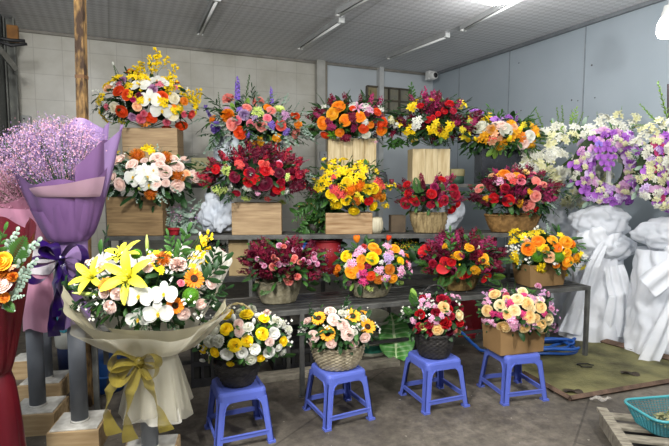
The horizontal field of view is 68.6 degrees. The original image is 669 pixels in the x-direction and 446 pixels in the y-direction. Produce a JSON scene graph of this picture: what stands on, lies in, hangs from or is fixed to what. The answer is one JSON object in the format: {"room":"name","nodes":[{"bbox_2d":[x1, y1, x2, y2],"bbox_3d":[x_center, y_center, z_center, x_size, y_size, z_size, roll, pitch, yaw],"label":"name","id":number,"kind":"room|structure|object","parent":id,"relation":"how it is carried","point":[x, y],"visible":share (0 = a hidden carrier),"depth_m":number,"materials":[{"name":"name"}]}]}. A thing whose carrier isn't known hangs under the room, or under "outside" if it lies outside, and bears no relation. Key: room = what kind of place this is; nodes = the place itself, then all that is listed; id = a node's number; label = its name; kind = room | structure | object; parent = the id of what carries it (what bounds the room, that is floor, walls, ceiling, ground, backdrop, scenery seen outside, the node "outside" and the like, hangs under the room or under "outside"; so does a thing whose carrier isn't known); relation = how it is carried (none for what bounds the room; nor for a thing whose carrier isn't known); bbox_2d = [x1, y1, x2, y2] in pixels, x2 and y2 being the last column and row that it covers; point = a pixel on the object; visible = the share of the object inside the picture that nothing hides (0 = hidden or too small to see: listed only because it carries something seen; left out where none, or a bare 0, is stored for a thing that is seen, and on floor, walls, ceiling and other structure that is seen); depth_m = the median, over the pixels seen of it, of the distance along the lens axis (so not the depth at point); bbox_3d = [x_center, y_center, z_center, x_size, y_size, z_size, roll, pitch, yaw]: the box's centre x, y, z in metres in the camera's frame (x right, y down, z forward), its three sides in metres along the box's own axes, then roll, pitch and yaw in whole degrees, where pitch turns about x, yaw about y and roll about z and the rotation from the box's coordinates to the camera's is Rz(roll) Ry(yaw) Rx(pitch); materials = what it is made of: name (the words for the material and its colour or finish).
{"room":"flower shop","nodes":[
{"label":"flower shop","id":0,"kind":"room"},
{"bbox_2d":[0,14,9,165],"bbox_3d":[-3.359,-0.573,4.676,0.200,3.200,2.400,-2,5,-24],"label":"wall","id":1,"kind":"structure","parent":0,"point":[3,95],"depth_m":5.21,"materials":[{"name":"stone"}]},
{"bbox_2d":[0,45,18,70],"bbox_3d":[-3.132,-1.591,4.658,0.070,0.195,0.482,-1,5,-14],"label":"diagonal brace","id":2,"kind":"object","parent":1,"relation":"attached to","point":[3,53],"visible":1,"depth_m":4.70,"materials":[{"name":"grey metal"}]},
{"bbox_2d":[0,37,24,42],"bbox_3d":[-2.982,-1.686,4.500,0.242,0.045,0.032,-4,6,-39],"label":"cable","id":3,"kind":"object","parent":2,"relation":"attached to","point":[1,38],"visible":1,"depth_m":4.50,"materials":[{"name":"black rubber"}]},
{"bbox_2d":[2,16,21,159],"bbox_3d":[-3.547,-0.640,5.470,0.102,3.200,0.106,-2,5,-24],"label":"channel","id":4,"kind":"object","parent":1,"relation":"attached to","point":[12,86],"visible":0.36,"depth_m":5.41,"materials":[{"name":"black metal"}]},
{"bbox_2d":[6,24,19,42],"bbox_3d":[-3.412,-2.006,5.200,0.100,0.160,0.100,-2,5,-24],"label":"wood block","id":5,"kind":"object","parent":1,"relation":"attached to","point":[12,30],"visible":0.67,"depth_m":5.16,"materials":[{"name":"brown wood"}]},
{"bbox_2d":[0,40,27,46],"bbox_3d":[-2.942,-1.631,4.454,0.258,0.061,0.028,-4,6,-37],"label":"cable","id":6,"kind":"object","parent":1,"relation":"attached to","point":[1,42],"visible":1,"depth_m":4.46,"materials":[{"name":"black rubber"}]},
{"bbox_2d":[17,32,314,282],"bbox_3d":[-2.051,-0.743,6.694,3.860,3.200,0.200,-2,5,-24],"label":"wall","id":7,"kind":"structure","parent":0,"point":[46,71],"depth_m":6.50,"materials":[{"name":"tile"}]},
{"bbox_2d":[20,115,31,139],"bbox_3d":[-3.666,-1.632,5.706,0.193,1.350,0.117,-2,5,-24],"label":"box","id":8,"kind":"object","parent":7,"relation":"attached to","point":[23,118],"visible":0.3,"depth_m":5.72,"materials":[{"name":"metal"}]},
{"bbox_2d":[19,28,424,75],"bbox_3d":[-1.062,-2.344,6.885,5.930,0.035,0.035,-2,5,-24],"label":"trim","id":9,"kind":"structure","parent":7,"relation":"attached to","point":[20,29],"depth_m":6.56,"materials":[{"name":"grey metal"}]},
{"bbox_2d":[315,60,327,229],"bbox_3d":[-0.192,-0.800,7.374,0.180,3.200,0.100,-2,5,-24],"label":"trim","id":10,"kind":"structure","parent":7,"relation":"attached to","point":[320,65],"depth_m":7.26,"materials":[{"name":"grey metal"}]},
{"bbox_2d":[0,0,648,72],"bbox_3d":[2.603,-2.077,2.865,9.500,0.100,12.400,-2,5,-24],"label":"ceiling","id":11,"kind":"structure","parent":0,"point":[375,29],"depth_m":5.56,"materials":[{"name":"white metal"}]},
{"bbox_2d":[197,0,220,35],"bbox_3d":[-1.346,-2.186,5.199,0.076,0.073,1.225,-2,5,-23],"label":"ceiling light","id":12,"kind":"object","parent":11,"relation":"attached to","point":[212,5],"visible":1,"depth_m":5.14,"materials":[{"name":"grey plastic"}]},
{"bbox_2d":[297,16,344,49],"bbox_3d":[-0.187,-2.239,5.826,0.075,0.073,1.225,-2,5,-26],"label":"ceiling light","id":13,"kind":"object","parent":11,"relation":"attached to","point":[337,21],"visible":0.98,"depth_m":5.70,"materials":[{"name":"grey plastic"}]},
{"bbox_2d":[335,0,368,16],"bbox_3d":[0.349,-2.134,4.573,0.075,0.073,1.225,-3,6,-30],"label":"ceiling light","id":14,"kind":"object","parent":11,"relation":"attached to","point":[352,4],"visible":1,"depth_m":4.89,"materials":[{"name":"grey plastic"}]},
{"bbox_2d":[387,31,449,59],"bbox_3d":[1.055,-2.283,6.349,0.075,0.073,1.225,-3,5,-28],"label":"ceiling light","id":15,"kind":"object","parent":11,"relation":"attached to","point":[446,34],"visible":1,"depth_m":6.24,"materials":[{"name":"grey plastic"}]},
{"bbox_2d":[425,70,437,80],"bbox_3d":[1.542,-2.338,7.758,0.120,0.148,0.202,-2,5,-24],"label":"security camera","id":16,"kind":"object","parent":11,"relation":"attached to","point":[429,75],"visible":1,"depth_m":7.73,"materials":[{"name":"white plastic"}]},
{"bbox_2d":[460,0,522,31],"bbox_3d":[1.647,-2.171,5.020,0.075,0.073,1.225,-2,5,-17],"label":"ceiling light","id":17,"kind":"object","parent":11,"relation":"attached to","point":[496,9],"visible":1,"depth_m":5.12,"materials":[{"name":"grey plastic"}]},
{"bbox_2d":[480,0,510,4],"bbox_3d":[1.533,-2.127,4.622,0.340,0.095,0.340,0,5,0],"label":"ceiling lamp","id":18,"kind":"object","parent":11,"relation":"attached to","point":[488,2],"visible":1,"depth_m":4.63,"materials":[{"name":"white plastic"}]},
{"bbox_2d":[656,4,668,38],"bbox_3d":[2.577,-1.766,3.765,0.150,0.672,0.150,0,5,0],"label":"hanging bulb","id":19,"kind":"object","parent":11,"relation":"hanging from","point":[662,29],"visible":1,"depth_m":3.76,"materials":[{"name":"white plastic"}]},
{"bbox_2d":[661,4,668,16],"bbox_3d":[2.577,-1.634,3.776,0.100,0.090,0.100,0,5,0],"label":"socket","id":20,"kind":"object","parent":19,"relation":"attached to","point":[665,13],"depth_m":3.75,"materials":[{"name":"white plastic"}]},
{"bbox_2d":[310,341,364,371],"bbox_3d":[0.020,0.801,2.978,0.344,0.135,0.282,-1,5,-11],"label":"basket","id":21,"kind":"object","parent":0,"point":[327,359],"depth_m":2.87,"materials":[{"name":"wicker"}]},
{"bbox_2d":[16,266,668,445],"bbox_3d":[2.603,1.211,3.142,9.500,0.100,12.400,-2,5,-24],"label":"floor","id":22,"kind":"structure","parent":0,"point":[527,420],"depth_m":3.05,"materials":[{"name":"concrete"}]},
{"bbox_2d":[12,353,27,379],"bbox_3d":[-2.258,1.053,3.627,0.200,0.135,0.200,-1,5,-11],"label":"wooden block","id":23,"kind":"object","parent":22,"relation":"on","point":[19,369],"visible":0.3,"depth_m":3.53,"materials":[{"name":"brown wood"}]},
{"bbox_2d":[0,216,42,445],"bbox_3d":[-1.386,0.611,2.013,0.558,1.265,0.340,0,5,0],"label":"bouquet","id":24,"kind":"object","parent":22,"relation":"on","point":[17,242],"visible":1,"depth_m":1.97,"materials":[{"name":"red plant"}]},
{"bbox_2d":[17,332,69,401],"bbox_3d":[-1.914,0.842,3.235,0.255,0.620,0.235,-1,5,-10],"label":"stand","id":25,"kind":"object","parent":22,"relation":"on","point":[57,382],"visible":0.48,"depth_m":3.20,"materials":[{"name":"brown wood"}]},
{"bbox_2d":[20,329,69,436],"bbox_3d":[-1.720,0.827,2.823,0.255,0.720,0.235,-1,5,-10],"label":"stand","id":26,"kind":"object","parent":22,"relation":"on","point":[40,412],"visible":0.7,"depth_m":2.79,"materials":[{"name":"brown wood"}]},
{"bbox_2d":[0,158,54,332],"bbox_3d":[-1.791,0.118,2.735,0.559,1.000,0.465,1,5,16],"label":"bouquet","id":27,"kind":"object","parent":26,"relation":"on","point":[13,204],"visible":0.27,"depth_m":2.73,"materials":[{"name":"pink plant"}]},
{"bbox_2d":[54,332,68,369],"bbox_3d":[-2.027,0.966,3.760,0.210,0.285,0.210,0,5,0],"label":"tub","id":28,"kind":"object","parent":22,"relation":"on","point":[61,345],"visible":0.26,"depth_m":3.67,"materials":[{"name":"plastic"}]},
{"bbox_2d":[46,324,110,445],"bbox_3d":[-1.383,0.842,2.644,0.255,0.720,0.235,-1,5,-10],"label":"stand","id":29,"kind":"object","parent":22,"relation":"on","point":[80,426],"visible":0.86,"depth_m":2.60,"materials":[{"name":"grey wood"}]},
{"bbox_2d":[0,111,122,336],"bbox_3d":[-1.419,0.001,2.566,0.603,1.156,0.541,-4,6,-37],"label":"bouquet","id":30,"kind":"object","parent":29,"relation":"on","point":[71,169],"visible":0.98,"depth_m":2.46,"materials":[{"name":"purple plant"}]},
{"bbox_2d":[74,0,93,406],"bbox_3d":[-1.535,-0.432,2.995,0.117,3.200,0.055,0,5,0],"label":"wooden pole","id":31,"kind":"object","parent":22,"relation":"on","point":[80,11],"visible":0.39,"depth_m":2.94,"materials":[{"name":"brown wood"}]},
{"bbox_2d":[98,348,126,394],"bbox_3d":[-1.574,1.016,3.380,0.280,0.250,0.280,0,5,0],"label":"bucket","id":32,"kind":"object","parent":22,"relation":"on","point":[103,370],"visible":0.21,"depth_m":3.26,"materials":[{"name":"blue plastic"}]},
{"bbox_2d":[125,422,180,445],"bbox_3d":[-0.901,0.974,2.382,0.255,0.500,0.235,-1,5,-10],"label":"stand","id":33,"kind":"object","parent":22,"relation":"on","point":[149,435],"visible":0.48,"depth_m":2.38,"materials":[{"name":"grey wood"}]},
{"bbox_2d":[59,222,234,442],"bbox_3d":[-0.887,0.477,2.326,0.843,0.972,0.495,0,5,0],"label":"bouquet","id":34,"kind":"object","parent":33,"relation":"on","point":[152,307],"visible":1,"depth_m":2.21,"materials":[{"name":"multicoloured plant"}]},
{"bbox_2d":[190,331,235,388],"bbox_3d":[-0.834,0.974,3.577,0.420,0.300,0.309,-2,5,-18],"label":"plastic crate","id":35,"kind":"object","parent":22,"relation":"on","point":[202,373],"visible":0.28,"depth_m":3.40,"materials":[{"name":"black plastic"}]},
{"bbox_2d":[204,376,275,445],"bbox_3d":[-0.539,1.041,2.753,0.334,0.305,0.334,-2,5,-23],"label":"plastic stool","id":36,"kind":"object","parent":22,"relation":"on","point":[256,392],"visible":0.91,"depth_m":2.66,"materials":[{"name":"blue plastic"}]},
{"bbox_2d":[192,302,294,387],"bbox_3d":[-0.504,0.665,2.696,0.556,0.452,0.434,-2,5,-27],"label":"bouquet","id":37,"kind":"object","parent":36,"relation":"on","point":[239,361],"visible":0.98,"depth_m":2.61,"materials":[{"name":"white plant"}]},
{"bbox_2d":[214,353,261,387],"bbox_3d":[-0.539,0.826,2.735,0.279,0.125,0.279,-1,5,-14],"label":"basket","id":38,"kind":"object","parent":37,"relation":"attached to","point":[236,376],"depth_m":2.64,"materials":[{"name":"black wicker"}]},
{"bbox_2d":[105,184,523,315],"bbox_3d":[-0.117,0.323,4.763,3.958,1.400,0.340,0,5,-4],"label":"rack","id":39,"kind":"object","parent":22,"relation":"on","point":[192,185],"visible":0.02,"depth_m":4.59,"materials":[{"name":"metal"}]},
{"bbox_2d":[90,47,202,170],"bbox_3d":[-1.688,-0.971,4.517,0.885,1.220,0.856,-5,7,-43],"label":"bouquet","id":40,"kind":"object","parent":39,"relation":"on","point":[143,91],"visible":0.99,"depth_m":4.37,"materials":[{"name":"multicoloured plant"}]},
{"bbox_2d":[191,158,213,183],"bbox_3d":[-1.232,-0.485,4.581,0.170,0.240,0.170,0,5,-4],"label":"box","id":41,"kind":"object","parent":39,"relation":"on","point":[204,160],"visible":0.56,"depth_m":4.49,"materials":[{"name":"wood"}]},
{"bbox_2d":[189,75,320,183],"bbox_3d":[-0.701,-0.873,4.555,1.124,1.017,1.107,-3,6,-32],"label":"bouquet","id":42,"kind":"object","parent":39,"relation":"on","point":[269,127],"visible":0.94,"depth_m":4.38,"materials":[{"name":"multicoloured plant"}]},
{"bbox_2d":[301,90,408,182],"bbox_3d":[0.189,-0.815,4.657,0.914,0.885,0.783,2,5,27],"label":"bouquet","id":43,"kind":"object","parent":39,"relation":"on","point":[343,120],"visible":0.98,"depth_m":4.50,"materials":[{"name":"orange plant"}]},
{"bbox_2d":[382,82,483,183],"bbox_3d":[0.922,-0.863,4.678,0.975,0.976,0.880,-1,5,-13],"label":"bouquet","id":44,"kind":"object","parent":39,"relation":"on","point":[434,121],"visible":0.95,"depth_m":4.55,"materials":[{"name":"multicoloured plant"}]},
{"bbox_2d":[450,169,464,183],"bbox_3d":[1.177,-0.454,4.779,0.180,0.145,0.180,0,5,0],"label":"round box","id":45,"kind":"object","parent":39,"relation":"on","point":[460,173],"visible":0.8,"depth_m":4.70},
{"bbox_2d":[455,103,549,183],"bbox_3d":[1.635,-0.760,4.724,0.880,0.765,0.729,3,6,30],"label":"bouquet","id":46,"kind":"object","parent":39,"relation":"on","point":[502,134],"visible":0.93,"depth_m":4.57,"materials":[{"name":"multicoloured plant"}]},
{"bbox_2d":[104,230,527,331],"bbox_3d":[-0.117,0.571,4.342,3.585,0.975,0.360,0,5,-4],"label":"shelf rack","id":47,"kind":"object","parent":22,"relation":"on","point":[508,272],"visible":0.18,"depth_m":4.17,"materials":[{"name":"metal"}]},
{"bbox_2d":[106,143,200,235],"bbox_3d":[-1.556,-0.288,4.132,0.831,0.773,0.767,-2,5,-24],"label":"bouquet","id":48,"kind":"object","parent":47,"relation":"on","point":[135,215],"visible":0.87,"depth_m":4.02,"materials":[{"name":"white plant"}]},
{"bbox_2d":[167,227,179,234],"bbox_3d":[-1.348,0.070,4.113,0.105,0.062,0.086,0,5,0],"label":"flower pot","id":49,"kind":"object","parent":47,"relation":"on","point":[172,231],"visible":0.98,"depth_m":4.08,"materials":[{"name":"plastic"}]},
{"bbox_2d":[166,199,202,243],"bbox_3d":[-1.297,-0.012,4.237,0.315,0.405,0.314,3,6,31],"label":"dried flowers","id":50,"kind":"object","parent":47,"relation":"on","point":[186,217],"visible":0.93,"depth_m":4.18,"materials":[{"name":"green plant"}]},
{"bbox_2d":[197,187,233,232],"bbox_3d":[-1.016,-0.116,4.235,0.340,0.400,0.209,0,5,0],"label":"bundle","id":51,"kind":"object","parent":47,"relation":"on","point":[214,215],"visible":0.84,"depth_m":4.16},
{"bbox_2d":[228,240,259,275],"bbox_3d":[-0.785,0.277,4.285,0.250,0.330,0.200,0,5,-4],"label":"cardboard box","id":52,"kind":"object","parent":47,"relation":"on","point":[237,246],"visible":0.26,"depth_m":4.18,"materials":[{"name":"cardboard"}]},
{"bbox_2d":[190,132,320,234],"bbox_3d":[-0.662,-0.341,4.199,1.043,0.866,0.914,-3,6,-35],"label":"bouquet","id":53,"kind":"object","parent":47,"relation":"on","point":[247,169],"visible":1,"depth_m":4.05,"materials":[{"name":"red plant"}]},
{"bbox_2d":[308,224,317,232],"bbox_3d":[-0.189,0.045,4.307,0.100,0.080,0.100,0,5,0],"label":"pot","id":54,"kind":"object","parent":47,"relation":"on","point":[312,228],"depth_m":4.26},
{"bbox_2d":[289,195,344,240],"bbox_3d":[-0.153,-0.042,4.345,0.492,0.426,0.347,0,5,0],"label":"leafy plant","id":55,"kind":"object","parent":47,"relation":"on","point":[312,224],"visible":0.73,"depth_m":4.26,"materials":[{"name":"green plant"}]},
{"bbox_2d":[312,239,342,273],"bbox_3d":[-0.067,0.287,4.341,0.276,0.302,0.276,0,5,0],"label":"plastic bucket","id":56,"kind":"object","parent":47,"relation":"on","point":[331,245],"visible":0.59,"depth_m":4.23,"materials":[{"name":"red plastic"}]},
{"bbox_2d":[312,239,347,288],"bbox_3d":[-0.042,0.302,4.337,0.397,0.542,0.327,0,5,0],"label":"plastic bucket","id":57,"kind":"object","parent":47,"relation":"on","point":[343,244],"visible":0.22,"depth_m":4.30,"materials":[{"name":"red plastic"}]},
{"bbox_2d":[303,155,396,233],"bbox_3d":[0.127,-0.246,4.213,0.775,0.676,0.688,1,5,15],"label":"bouquet","id":58,"kind":"object","parent":47,"relation":"on","point":[348,189],"visible":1,"depth_m":4.12,"materials":[{"name":"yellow plant"}]},
{"bbox_2d":[372,217,382,233],"bbox_3d":[0.353,0.018,4.263,0.145,0.140,0.145,0,5,0],"label":"ribbed pot","id":59,"kind":"object","parent":47,"relation":"on","point":[377,222],"visible":0.79,"depth_m":4.20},
{"bbox_2d":[389,215,405,232],"bbox_3d":[0.559,0.004,4.375,0.130,0.150,0.120,0,5,-4],"label":"box","id":60,"kind":"object","parent":47,"relation":"on","point":[397,223],"visible":1,"depth_m":4.32,"materials":[{"name":"wood"}]},
{"bbox_2d":[380,227,436,268],"bbox_3d":[0.637,0.234,4.415,0.532,0.394,0.373,-1,5,-13],"label":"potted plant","id":61,"kind":"object","parent":47,"relation":"on","point":[405,244],"visible":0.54,"depth_m":4.32,"materials":[{"name":"green plant"}]},
{"bbox_2d":[395,172,474,232],"bbox_3d":[0.862,-0.184,4.305,0.708,0.536,0.591,2,5,19],"label":"bouquet","id":62,"kind":"object","parent":47,"relation":"on","point":[430,195],"visible":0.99,"depth_m":4.19,"materials":[{"name":"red plant"}]},
{"bbox_2d":[409,214,447,232],"bbox_3d":[0.835,-0.005,4.325,0.358,0.176,0.222,0,5,-4],"label":"basket","id":63,"kind":"object","parent":62,"relation":"on","point":[421,223],"depth_m":4.24,"materials":[{"name":"brown wicker"}]},
{"bbox_2d":[420,192,464,231],"bbox_3d":[0.946,-0.106,4.367,0.398,0.403,0.225,0,5,-2],"label":"bundle","id":64,"kind":"object","parent":47,"relation":"on","point":[455,218],"visible":0.25,"depth_m":4.28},
{"bbox_2d":[459,163,580,232],"bbox_3d":[1.585,-0.228,4.307,0.842,0.623,0.845,-3,6,-30],"label":"bouquet","id":65,"kind":"object","parent":47,"relation":"on","point":[522,188],"visible":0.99,"depth_m":4.21,"materials":[{"name":"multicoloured plant"}]},
{"bbox_2d":[485,214,540,232],"bbox_3d":[1.591,0.002,4.386,0.508,0.152,0.279,0,5,-4],"label":"basket","id":66,"kind":"object","parent":65,"relation":"attached to","point":[504,223],"depth_m":4.28,"materials":[{"name":"brown wicker"}]},
{"bbox_2d":[257,356,399,383],"bbox_3d":[-0.034,1.097,3.671,1.100,0.040,0.120,-2,5,-18],"label":"plank","id":67,"kind":"object","parent":22,"relation":"on","point":[377,363],"visible":0.44,"depth_m":3.60,"materials":[{"name":"brown wood"}]},
{"bbox_2d":[302,362,374,431],"bbox_3d":[0.020,1.020,2.996,0.334,0.305,0.334,-2,5,-27],"label":"plastic stool","id":68,"kind":"object","parent":22,"relation":"on","point":[330,379],"visible":0.88,"depth_m":2.91,"materials":[{"name":"blue plastic"}]},
{"bbox_2d":[297,295,380,371],"bbox_3d":[0.028,0.650,2.950,0.500,0.440,0.398,0,5,3],"label":"bouquet","id":69,"kind":"object","parent":68,"relation":"on","point":[339,347],"visible":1,"depth_m":2.86,"materials":[{"name":"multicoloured plant"}]},
{"bbox_2d":[91,278,590,409],"bbox_3d":[0.255,0.826,3.606,3.642,0.590,0.480,-2,5,-18],"label":"display table","id":70,"kind":"object","parent":22,"relation":"on","point":[397,296],"visible":0.28,"depth_m":3.48,"materials":[{"name":"metal"}]},
{"bbox_2d":[257,278,300,304],"bbox_3d":[-0.388,0.472,3.400,0.321,0.150,0.225,-2,5,-18],"label":"basket","id":71,"kind":"object","parent":70,"relation":"on","point":[282,293],"depth_m":3.31,"materials":[{"name":"grey wicker"}]},
{"bbox_2d":[236,234,332,304],"bbox_3d":[-0.344,0.331,3.360,0.646,0.513,0.506,1,5,13],"label":"bouquet","id":72,"kind":"object","parent":70,"relation":"on","point":[284,287],"visible":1,"depth_m":3.27,"materials":[{"name":"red plant"}]},
{"bbox_2d":[332,235,412,297],"bbox_3d":[0.271,0.313,3.553,0.534,0.452,0.470,3,6,29],"label":"bouquet","id":73,"kind":"object","parent":70,"relation":"on","point":[372,274],"visible":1,"depth_m":3.44,"materials":[{"name":"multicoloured plant"}]},
{"bbox_2d":[351,278,391,297],"bbox_3d":[0.264,0.470,3.590,0.339,0.123,0.237,-2,5,-18],"label":"basket","id":74,"kind":"object","parent":73,"relation":"on","point":[376,290],"depth_m":3.49,"materials":[{"name":"grey wicker"}]},
{"bbox_2d":[410,225,513,290],"bbox_3d":[0.968,0.262,3.795,0.683,0.515,0.620,-4,6,-38],"label":"bouquet","id":75,"kind":"object","parent":70,"relation":"on","point":[467,262],"visible":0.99,"depth_m":3.67,"materials":[{"name":"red plant"}]},
{"bbox_2d":[438,274,479,290],"bbox_3d":[0.967,0.455,3.815,0.345,0.115,0.241,-2,5,-18],"label":"basket","id":76,"kind":"object","parent":75,"relation":"on","point":[455,284],"depth_m":3.72,"materials":[{"name":"brown wicker"}]},
{"bbox_2d":[505,223,591,286],"bbox_3d":[1.730,0.248,3.971,0.583,0.500,0.589,3,6,35],"label":"bouquet","id":77,"kind":"object","parent":70,"relation":"on","point":[549,257],"visible":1,"depth_m":3.85,"materials":[{"name":"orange plant"}]},
{"bbox_2d":[358,308,388,356],"bbox_3d":[0.303,0.913,4.090,0.316,0.335,0.316,0,5,0],"label":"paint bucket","id":78,"kind":"object","parent":22,"relation":"on","point":[379,316],"visible":0.41,"depth_m":3.98,"materials":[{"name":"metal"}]},
{"bbox_2d":[379,312,414,360],"bbox_3d":[0.493,0.921,3.921,0.246,0.344,0.245,4,6,37],"label":"leaf","id":79,"kind":"object","parent":22,"relation":"on","point":[400,350],"visible":0.84,"depth_m":3.94,"materials":[{"name":"green plant"}]},
{"bbox_2d":[397,315,417,349],"bbox_3d":[0.700,0.944,4.232,0.320,0.250,0.249,-2,5,-18],"label":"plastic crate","id":80,"kind":"object","parent":22,"relation":"on","point":[409,324],"visible":0.03,"depth_m":4.10,"materials":[{"name":"plastic"}]},
{"bbox_2d":[398,350,469,414],"bbox_3d":[0.644,1.004,3.191,0.334,0.305,0.334,-2,5,-21],"label":"plastic stool","id":81,"kind":"object","parent":22,"relation":"on","point":[428,367],"visible":0.9,"depth_m":3.09,"materials":[{"name":"blue plastic"}]},
{"bbox_2d":[397,284,471,359],"bbox_3d":[0.625,0.622,3.154,0.396,0.462,0.392,-4,6,-42],"label":"bouquet","id":82,"kind":"object","parent":81,"relation":"on","point":[434,334],"visible":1,"depth_m":3.06,"materials":[{"name":"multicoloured plant"}]},
{"bbox_2d":[454,300,481,344],"bbox_3d":[1.083,0.844,4.383,0.492,0.425,0.297,0,5,0],"label":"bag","id":83,"kind":"object","parent":22,"relation":"on","point":[473,322],"visible":0.23,"depth_m":4.29,"materials":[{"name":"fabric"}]},
{"bbox_2d":[476,349,548,405],"bbox_3d":[1.195,0.995,3.298,0.334,0.305,0.334,-1,5,-13],"label":"plastic stool","id":84,"kind":"object","parent":22,"relation":"on","point":[515,361],"visible":0.87,"depth_m":3.18,"materials":[{"name":"blue plastic"}]},
{"bbox_2d":[475,282,560,355],"bbox_3d":[1.209,0.606,3.254,0.478,0.477,0.453,5,7,45],"label":"bouquet","id":85,"kind":"object","parent":84,"relation":"on","point":[515,325],"visible":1,"depth_m":3.15,"materials":[{"name":"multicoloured plant"}]},
{"bbox_2d":[461,331,579,354],"bbox_3d":[1.759,0.944,4.094,1.582,0.248,0.420,-1,5,-12],"label":"hose","id":86,"kind":"object","parent":22,"relation":"on","point":[558,341],"visible":0.51,"depth_m":4.01,"materials":[{"name":"blue plastic"}]},
{"bbox_2d":[518,105,648,322],"bbox_3d":[2.358,-0.068,4.857,1.342,2.162,0.628,1,5,7],"label":"flower wreath","id":87,"kind":"object","parent":22,"relation":"on","point":[569,204],"visible":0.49,"depth_m":4.69,"materials":[{"name":"white plant"}]},
{"bbox_2d":[522,341,668,400],"bbox_3d":[2.027,1.080,3.890,1.427,0.040,1.071,-2,5,-18],"label":"board","id":88,"kind":"object","parent":22,"relation":"on","point":[561,372],"visible":0.62,"depth_m":3.63,"materials":[{"name":"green wood"}]},
{"bbox_2d":[558,122,646,342],"bbox_3d":[2.412,0.082,4.384,0.858,1.943,0.465,0,5,3],"label":"flower arrangement","id":89,"kind":"object","parent":22,"relation":"on","point":[603,227],"visible":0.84,"depth_m":4.26,"materials":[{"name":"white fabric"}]},
{"bbox_2d":[558,249,623,342],"bbox_3d":[2.376,0.636,4.443,0.618,0.809,0.440,0,5,0],"label":"drape","id":90,"kind":"object","parent":89,"relation":"hanging from","point":[604,273],"depth_m":4.27,"materials":[{"name":"white fabric"}]},
{"bbox_2d":[596,407,668,445],"bbox_3d":[1.906,1.179,2.274,0.998,0.110,1.000,1,5,13],"label":"wooden pallet","id":91,"kind":"object","parent":22,"relation":"on","point":[618,434],"visible":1,"depth_m":2.64,"materials":[{"name":"brown wood"}]},
{"bbox_2d":[624,395,668,437],"bbox_3d":[1.873,1.050,2.668,0.506,0.108,0.286,-1,5,-9],"label":"basket","id":92,"kind":"object","parent":91,"relation":"on","point":[652,425],"visible":0.98,"depth_m":2.68,"materials":[{"name":"plastic"}]},
{"bbox_2d":[646,409,668,428],"bbox_3d":[1.872,1.056,2.667,0.392,0.054,0.211,-1,5,-9],"label":"leaf cuttings","id":93,"kind":"object","parent":92,"relation":"in","point":[660,415],"visible":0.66,"depth_m":2.67,"materials":[{"name":"beige plant"}]},
{"bbox_2d":[600,339,668,359],"bbox_3d":[2.559,1.060,3.990,0.060,0.060,0.961,-3,6,-34],"label":"bar","id":94,"kind":"object","parent":22,"relation":"on","point":[606,341],"visible":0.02,"depth_m":4.18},
{"bbox_2d":[623,81,668,361],"bbox_3d":[2.720,0.009,3.963,0.753,2.270,0.550,0,5,0],"label":"flower arrangement","id":95,"kind":"object","parent":22,"relation":"on","point":[646,330],"visible":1,"depth_m":3.89,"materials":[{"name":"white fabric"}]},
{"bbox_2d":[623,246,668,354],"bbox_3d":[2.759,0.641,4.067,0.646,0.861,0.441,0,5,0],"label":"drape","id":96,"kind":"object","parent":95,"relation":"hanging from","point":[644,309],"depth_m":3.98,"materials":[{"name":"white fabric"}]},
{"bbox_2d":[327,65,432,266],"bbox_3d":[0.738,-0.849,7.960,2.270,3.200,0.200,-2,5,-24],"label":"wall panel","id":97,"kind":"object","parent":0,"point":[340,80],"visible":0.07,"depth_m":7.89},
{"bbox_2d":[375,67,383,244],"bbox_3d":[0.716,-0.834,7.786,0.080,3.200,0.100,-2,5,-24],"label":"trim","id":98,"kind":"structure","parent":97,"relation":"attached to","point":[380,70],"depth_m":7.71,"materials":[{"name":"grey metal"}]},
{"bbox_2d":[365,85,410,114],"bbox_3d":[0.862,-1.943,7.782,0.812,0.416,0.050,-2,5,-24],"label":"window","id":99,"kind":"structure","parent":97,"relation":"attached to","point":[398,95],"depth_m":7.82,"materials":[{"name":"grey glass"}]},
{"bbox_2d":[414,333,455,359],"bbox_3d":[0.644,0.774,3.171,0.280,0.155,0.280,-1,5,-11],"label":"basket","id":100,"kind":"object","parent":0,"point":[435,347],"depth_m":3.07,"materials":[{"name":"black wicker"}]},
{"bbox_2d":[430,0,668,280],"bbox_3d":[2.965,-0.649,5.577,0.201,3.200,6.200,-2,5,-24],"label":"wall","id":101,"kind":"structure","parent":0,"point":[626,55],"depth_m":5.66,"materials":[{"name":"grey paint"}]},
{"bbox_2d":[503,51,510,266],"bbox_3d":[2.346,-0.742,6.680,0.008,3.200,0.012,-2,5,-25],"label":"trim","id":102,"kind":"structure","parent":101,"relation":"attached to","point":[509,51],"depth_m":6.59,"materials":[{"name":"grey metal"}]},
{"bbox_2d":[437,0,665,74],"bbox_3d":[2.856,-2.219,5.395,0.041,0.040,6.200,-2,5,-24],"label":"trim","id":103,"kind":"structure","parent":101,"relation":"attached to","point":[650,2],"depth_m":5.76,"materials":[{"name":"grey metal"}]},
{"bbox_2d":[581,26,586,137],"bbox_3d":[2.825,-0.654,5.632,0.008,3.200,0.012,-2,5,-25],"label":"trim","id":104,"kind":"structure","parent":101,"relation":"attached to","point":[585,26],"depth_m":5.54,"materials":[{"name":"grey metal"}]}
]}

